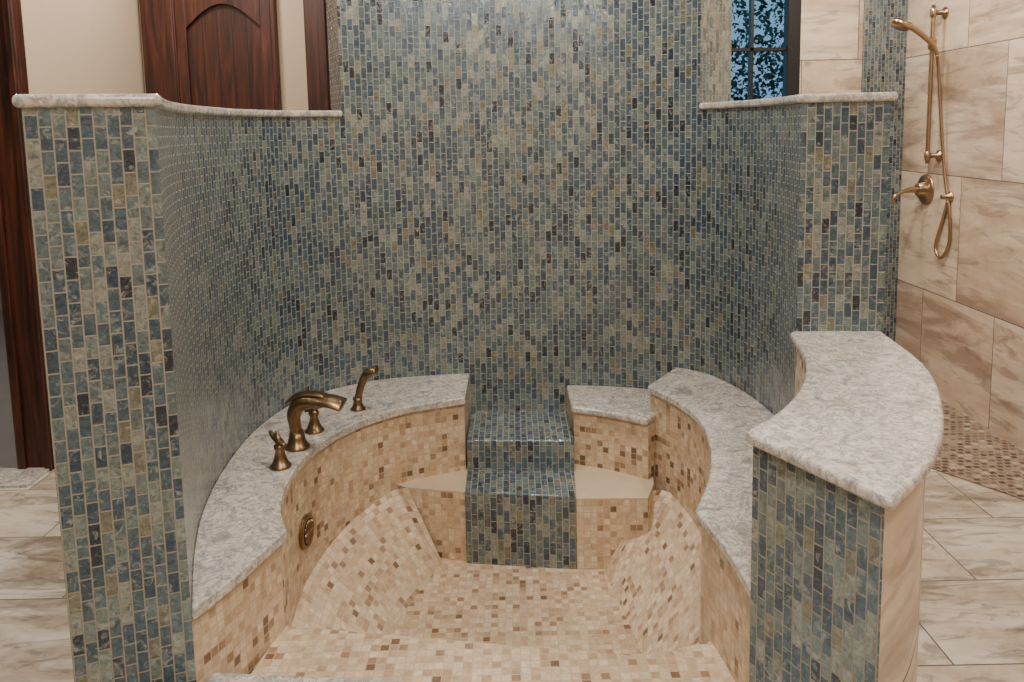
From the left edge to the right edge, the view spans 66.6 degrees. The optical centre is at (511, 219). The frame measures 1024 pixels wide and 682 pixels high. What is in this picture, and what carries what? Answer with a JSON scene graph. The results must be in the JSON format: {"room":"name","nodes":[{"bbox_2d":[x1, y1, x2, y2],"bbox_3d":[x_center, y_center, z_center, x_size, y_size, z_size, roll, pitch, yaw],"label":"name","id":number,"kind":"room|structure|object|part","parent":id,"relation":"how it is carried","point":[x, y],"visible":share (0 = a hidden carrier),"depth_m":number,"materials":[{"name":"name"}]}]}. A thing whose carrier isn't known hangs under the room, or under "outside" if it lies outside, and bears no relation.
{"room":"bathroom","nodes":[
{"label":"bathroom","id":0,"kind":"room"},
{"bbox_2d":[21,0,145,93],"bbox_3d":[-2.147,-0.376,4.013,0.042,2.900,1.130,-1,7,0],"label":"wall","id":1,"kind":"structure","parent":0,"point":[72,46],"depth_m":3.89,"materials":[{"name":"beige paint"}]},
{"bbox_2d":[0,0,54,468],"bbox_3d":[-2.194,-0.157,3.435,0.170,2.600,0.070,-1,7,0],"label":"door frame","id":2,"kind":"structure","parent":1,"relation":"attached to","point":[9,185],"depth_m":3.43,"materials":[{"name":"brown wood"}]},
{"bbox_2d":[1,0,52,470],"bbox_3d":[-2.128,-0.153,3.393,0.030,2.600,0.015,-1,7,0],"label":"bead","id":3,"kind":"object","parent":2,"relation":"attached to","point":[6,10],"depth_m":3.41},
{"bbox_2d":[139,0,180,102],"bbox_3d":[-2.003,-0.268,4.570,0.195,2.550,0.050,-1,7,0],"label":"door frame","id":4,"kind":"structure","parent":1,"relation":"attached to","point":[152,15],"depth_m":4.46,"materials":[{"name":"brown wood"}]},
{"bbox_2d":[164,0,178,102],"bbox_3d":[-1.933,-0.266,4.538,0.045,2.550,0.015,-1,7,0],"label":"bead","id":5,"kind":"object","parent":1,"relation":"attached to","point":[169,27],"visible":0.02,"depth_m":4.45,"materials":[{"name":"brown wood"}]},
{"bbox_2d":[139,0,307,110],"bbox_3d":[-1.089,-0.472,4.649,2.158,2.900,0.150,-1,7,0],"label":"plaster","id":6,"kind":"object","parent":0,"point":[290,15],"visible":0.02,"depth_m":4.52,"materials":[{"name":"beige paint"}]},
{"bbox_2d":[174,0,274,109],"bbox_3d":[-1.632,-0.201,4.581,0.545,2.400,0.045,-1,7,0],"label":"door slab","id":7,"kind":"structure","parent":6,"relation":"attached to","point":[195,44],"depth_m":4.49,"materials":[{"name":"brown wood"}]},
{"bbox_3d":[-1.874,-0.195,4.570,0.060,2.400,0.023,-1,7,0],"label":"stile","id":8,"kind":"part","parent":7,"relation":"part of","materials":[{"name":"brown wood"}]},
{"bbox_2d":[201,14,207,106],"bbox_3d":[-1.768,-0.641,4.530,0.006,1.130,0.003,-1,7,0],"label":"plank gap","id":9,"kind":"object","parent":7,"relation":"attached to","point":[201,14],"visible":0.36,"depth_m":4.50,"materials":[{"name":"brown wood"}]},
{"bbox_2d":[215,10,222,107],"bbox_3d":[-1.683,-0.642,4.530,0.006,1.130,0.003,-1,7,0],"label":"plank gap","id":10,"kind":"object","parent":7,"relation":"attached to","point":[215,10],"visible":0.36,"depth_m":4.50,"materials":[{"name":"brown wood"}]},
{"bbox_3d":[-1.653,-1.248,4.448,0.425,0.290,0.023,-1,7,0],"label":"arched rail","id":11,"kind":"part","parent":7,"relation":"part of","materials":[{"name":"brown wood"}]},
{"bbox_2d":[230,9,236,108],"bbox_3d":[-1.598,-0.644,4.530,0.006,1.130,0.003,-1,7,0],"label":"plank gap","id":12,"kind":"object","parent":7,"relation":"attached to","point":[230,9],"visible":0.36,"depth_m":4.50,"materials":[{"name":"brown wood"}]},
{"bbox_2d":[245,14,251,108],"bbox_3d":[-1.513,-0.646,4.530,0.006,1.130,0.003,-1,7,0],"label":"plank gap","id":13,"kind":"object","parent":7,"relation":"attached to","point":[245,14],"visible":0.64,"depth_m":4.50,"materials":[{"name":"brown wood"}]},
{"bbox_3d":[-1.389,-0.205,4.570,0.060,2.400,0.023,-1,7,0],"label":"stile","id":14,"kind":"part","parent":7,"relation":"part of","materials":[{"name":"brown wood"}]},
{"bbox_2d":[269,0,281,109],"bbox_3d":[-1.348,-0.281,4.570,0.025,2.550,0.050,-1,7,0],"label":"door frame","id":15,"kind":"structure","parent":6,"relation":"attached to","point":[273,15],"depth_m":4.47,"materials":[{"name":"brown wood"}]},
{"bbox_2d":[303,0,330,110],"bbox_3d":[-1.105,-0.236,4.576,0.130,2.450,0.050,-1,7,0],"label":"door frame","id":16,"kind":"structure","parent":6,"relation":"attached to","point":[314,60],"depth_m":4.47,"materials":[{"name":"brown wood"}]},
{"bbox_2d":[321,0,329,110],"bbox_3d":[-1.055,-0.234,4.545,0.020,2.450,0.012,-1,7,0],"label":"bead","id":17,"kind":"object","parent":16,"relation":"attached to","point":[322,1],"visible":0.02,"depth_m":4.46,"materials":[{"name":"brown wood"}]},
{"bbox_2d":[21,0,890,681],"bbox_3d":[-0.103,-0.224,2.358,2.092,2.900,1.433,-4,7,-21],"label":"wall","id":18,"kind":"structure","parent":0,"point":[532,200],"depth_m":2.62,"materials":[{"name":"multicoloured tile"}]},
{"bbox_2d":[12,94,342,117],"bbox_3d":[-0.805,-0.290,2.083,0.445,0.023,1.579,-1,7,0],"label":"wall cap","id":19,"kind":"object","parent":18,"relation":"on","point":[18,100],"visible":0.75,"depth_m":1.37,"materials":[{"name":"stone"}]},
{"bbox_2d":[699,92,897,109],"bbox_3d":[0.829,-0.358,2.382,0.307,0.023,0.853,-2,7,-9],"label":"wall cap","id":20,"kind":"object","parent":18,"relation":"on","point":[864,96],"visible":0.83,"depth_m":2.00,"materials":[{"name":"stone"}]},
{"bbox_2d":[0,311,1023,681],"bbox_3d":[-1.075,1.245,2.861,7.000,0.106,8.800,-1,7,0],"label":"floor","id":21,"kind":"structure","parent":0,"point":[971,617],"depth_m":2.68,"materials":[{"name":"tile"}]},
{"bbox_2d":[0,467,48,487],"bbox_3d":[-2.587,1.151,3.461,0.980,0.012,0.180,-1,7,0],"label":"threshold","id":22,"kind":"object","parent":21,"relation":"on","point":[9,477],"depth_m":3.46,"materials":[{"name":"stone"}]},
{"bbox_2d":[191,368,773,681],"bbox_3d":[0.002,0.942,2.104,1.575,0.640,1.700,-1,7,0],"label":"bathtub","id":23,"kind":"object","parent":21,"relation":"on","point":[607,537],"visible":0.86,"depth_m":2.33,"materials":[{"name":"tile"}]},
{"bbox_2d":[299,514,313,549],"bbox_3d":[-0.580,0.885,2.216,0.014,0.096,0.092,0,7,7],"label":"overflow drain","id":24,"kind":"object","parent":23,"relation":"attached to","point":[306,532],"visible":1,"depth_m":2.20,"materials":[{"name":"brown metal"}]},
{"bbox_2d":[268,365,378,470],"bbox_3d":[-0.553,0.562,2.320,0.182,0.167,0.496,0,7,8],"label":"tub faucet","id":25,"kind":"object","parent":23,"relation":"on","point":[310,401],"visible":1,"depth_m":2.22,"materials":[{"name":"brown metal"}]},
{"bbox_3d":[-0.638,0.594,2.119,0.075,0.030,0.022,5,9,42],"label":"handle lever","id":26,"kind":"part","parent":25,"relation":"part of","materials":[{"name":"brown metal"}]},
{"bbox_3d":[-0.632,0.592,2.112,0.022,0.041,0.022,-1,7,0],"label":"handle stem","id":27,"kind":"part","parent":25,"relation":"part of","materials":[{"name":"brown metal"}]},
{"bbox_3d":[-0.629,0.638,2.117,0.058,0.066,0.058,-1,7,0],"label":"handle","id":28,"kind":"part","parent":25,"relation":"part of","materials":[{"name":"brown metal"}]},
{"bbox_3d":[-0.620,0.631,2.247,0.072,0.050,0.072,-1,7,0],"label":"spout","id":29,"kind":"part","parent":25,"relation":"part of","materials":[{"name":"brown metal"}]},
{"bbox_3d":[-0.589,0.507,2.231,0.117,0.036,0.040,0,7,7],"label":"spout crown","id":30,"kind":"part","parent":25,"relation":"part of","materials":[{"name":"brown metal"}]},
{"bbox_3d":[-0.591,0.565,2.362,0.075,0.030,0.022,-2,7,-11],"label":"handle lever","id":31,"kind":"part","parent":25,"relation":"part of","materials":[{"name":"brown metal"}]},
{"bbox_3d":[-0.600,0.608,2.365,0.058,0.066,0.058,-1,7,0],"label":"handle","id":32,"kind":"part","parent":25,"relation":"part of","materials":[{"name":"brown metal"}]},
{"bbox_3d":[-0.559,0.573,2.224,0.172,0.151,0.073,-1,7,0],"label":"spout","id":33,"kind":"part","parent":25,"relation":"part of","materials":[{"name":"brown metal"}]},
{"bbox_3d":[-0.467,1.041,2.206,0.268,0.238,0.779,1,7,16],"label":"backrest","id":34,"kind":"part","parent":23,"relation":"part of","materials":[{"name":"beige tile"}]},
{"bbox_3d":[0.435,1.029,2.153,0.289,0.238,0.836,-1,7,0],"label":"backrest","id":35,"kind":"part","parent":23,"relation":"part of","materials":[{"name":"beige tile"}]},
{"bbox_3d":[1.314,0.424,4.760,0.770,1.000,0.150,-1,7,0],"label":"tile","id":36,"kind":"structure","parent":21,"relation":"on","visible":0},
{"bbox_3d":[1.303,-0.103,4.655,0.770,0.070,0.075,-1,7,0],"label":"frame","id":37,"kind":"object","parent":36,"relation":"on","visible":0},
{"bbox_2d":[749,0,753,99],"bbox_3d":[1.399,-0.791,4.580,0.018,1.450,0.045,-1,7,0],"label":"mullion","id":38,"kind":"object","parent":37,"relation":"on","point":[751,53],"visible":0.44,"depth_m":4.54,"materials":[{"name":"brown wood"}]},
{"bbox_2d":[731,0,785,100],"bbox_3d":[1.289,-0.788,4.580,0.710,1.390,0.005,-1,7,0],"label":"glass pane","id":39,"kind":"object","parent":37,"relation":"attached to","point":[769,15],"visible":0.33,"depth_m":4.55,"materials":[{"name":"blue glass"}]},
{"bbox_2d":[799,0,863,93],"bbox_3d":[1.985,-0.533,4.649,0.610,2.900,0.150,-1,7,0],"label":"tile","id":40,"kind":"structure","parent":0,"point":[831,43],"depth_m":4.52,"materials":[{"name":"tile"}]},
{"bbox_2d":[784,0,800,96],"bbox_3d":[1.637,-0.795,4.575,0.075,1.450,0.075,-1,7,0],"label":"frame","id":41,"kind":"object","parent":40,"relation":"attached to","point":[793,7],"visible":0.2,"depth_m":4.52,"materials":[{"name":"brown wood"}]},
{"bbox_2d":[746,331,943,681],"bbox_3d":[0.711,0.823,1.668,0.558,0.950,0.940,-1,7,0],"label":"pony wall","id":42,"kind":"structure","parent":0,"point":[840,472],"depth_m":1.34,"materials":[{"name":"multicoloured tile"}]},
{"bbox_2d":[895,0,1023,450],"bbox_3d":[2.357,-0.175,1.520,0.120,2.900,6.450,-1,7,0],"label":"wall","id":43,"kind":"structure","parent":0,"point":[960,314],"depth_m":3.91,"materials":[{"name":"tile"}]},
{"bbox_2d":[861,0,907,341],"bbox_3d":[2.164,-0.528,4.569,0.248,2.900,0.012,-1,7,0],"label":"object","id":44,"kind":"structure","parent":43,"relation":"attached to","point":[884,46],"depth_m":4.53,"materials":[{"name":"grey tile"}]},
{"bbox_2d":[892,174,934,204],"bbox_3d":[2.198,-0.168,4.325,0.198,0.170,0.170,-1,7,0],"label":"shower valve","id":45,"kind":"object","parent":43,"relation":"attached to","point":[924,189],"visible":1,"depth_m":4.30,"materials":[{"name":"gold metal"}]},
{"bbox_3d":[2.174,-0.140,4.323,0.152,0.088,0.037,-2,7,-5],"label":"valve lever","id":46,"kind":"part","parent":45,"relation":"part of","materials":[{"name":"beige metal"}]},
{"bbox_3d":[2.270,-0.169,4.325,0.055,0.170,0.170,-1,7,0],"label":"valve plate","id":47,"kind":"part","parent":45,"relation":"part of","materials":[{"name":"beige metal"}]},
{"bbox_2d":[890,5,953,258],"bbox_3d":[2.135,-0.453,4.107,0.312,1.340,0.187,-1,7,0],"label":"shower","id":48,"kind":"object","parent":43,"relation":"attached to","point":[900,24],"visible":1,"depth_m":4.10,"materials":[{"name":"gold metal"}]},
{"bbox_3d":[2.136,-0.943,4.058,0.178,0.174,0.036,-1,7,0],"label":"spray handle","id":49,"kind":"part","parent":48,"relation":"part of","materials":[{"name":"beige metal"}]},
{"bbox_2d":[940,192,953,201],"bbox_3d":[2.273,-0.121,4.084,0.050,0.056,0.056,-1,7,0],"label":"outlet","id":50,"kind":"object","parent":48,"relation":"attached to","point":[949,196],"depth_m":4.07,"materials":[{"name":"gold metal"}]},
{"bbox_3d":[0.450,-0.503,4.649,0.920,2.900,0.150,-1,7,0],"label":"tile","id":51,"kind":"structure","parent":0,"visible":0},
{"bbox_3d":[0.940,-0.781,4.575,0.070,1.450,0.075,-1,7,0],"label":"frame","id":52,"kind":"object","parent":51,"relation":"attached to","visible":0},
{"bbox_2d":[731,47,785,51],"bbox_3d":[1.285,-0.992,4.556,0.770,0.018,0.045,-1,7,0],"label":"mullion","id":53,"kind":"object","parent":52,"relation":"attached to","point":[768,48],"visible":0.43,"depth_m":4.53,"materials":[{"name":"brown wood"}]}
]}

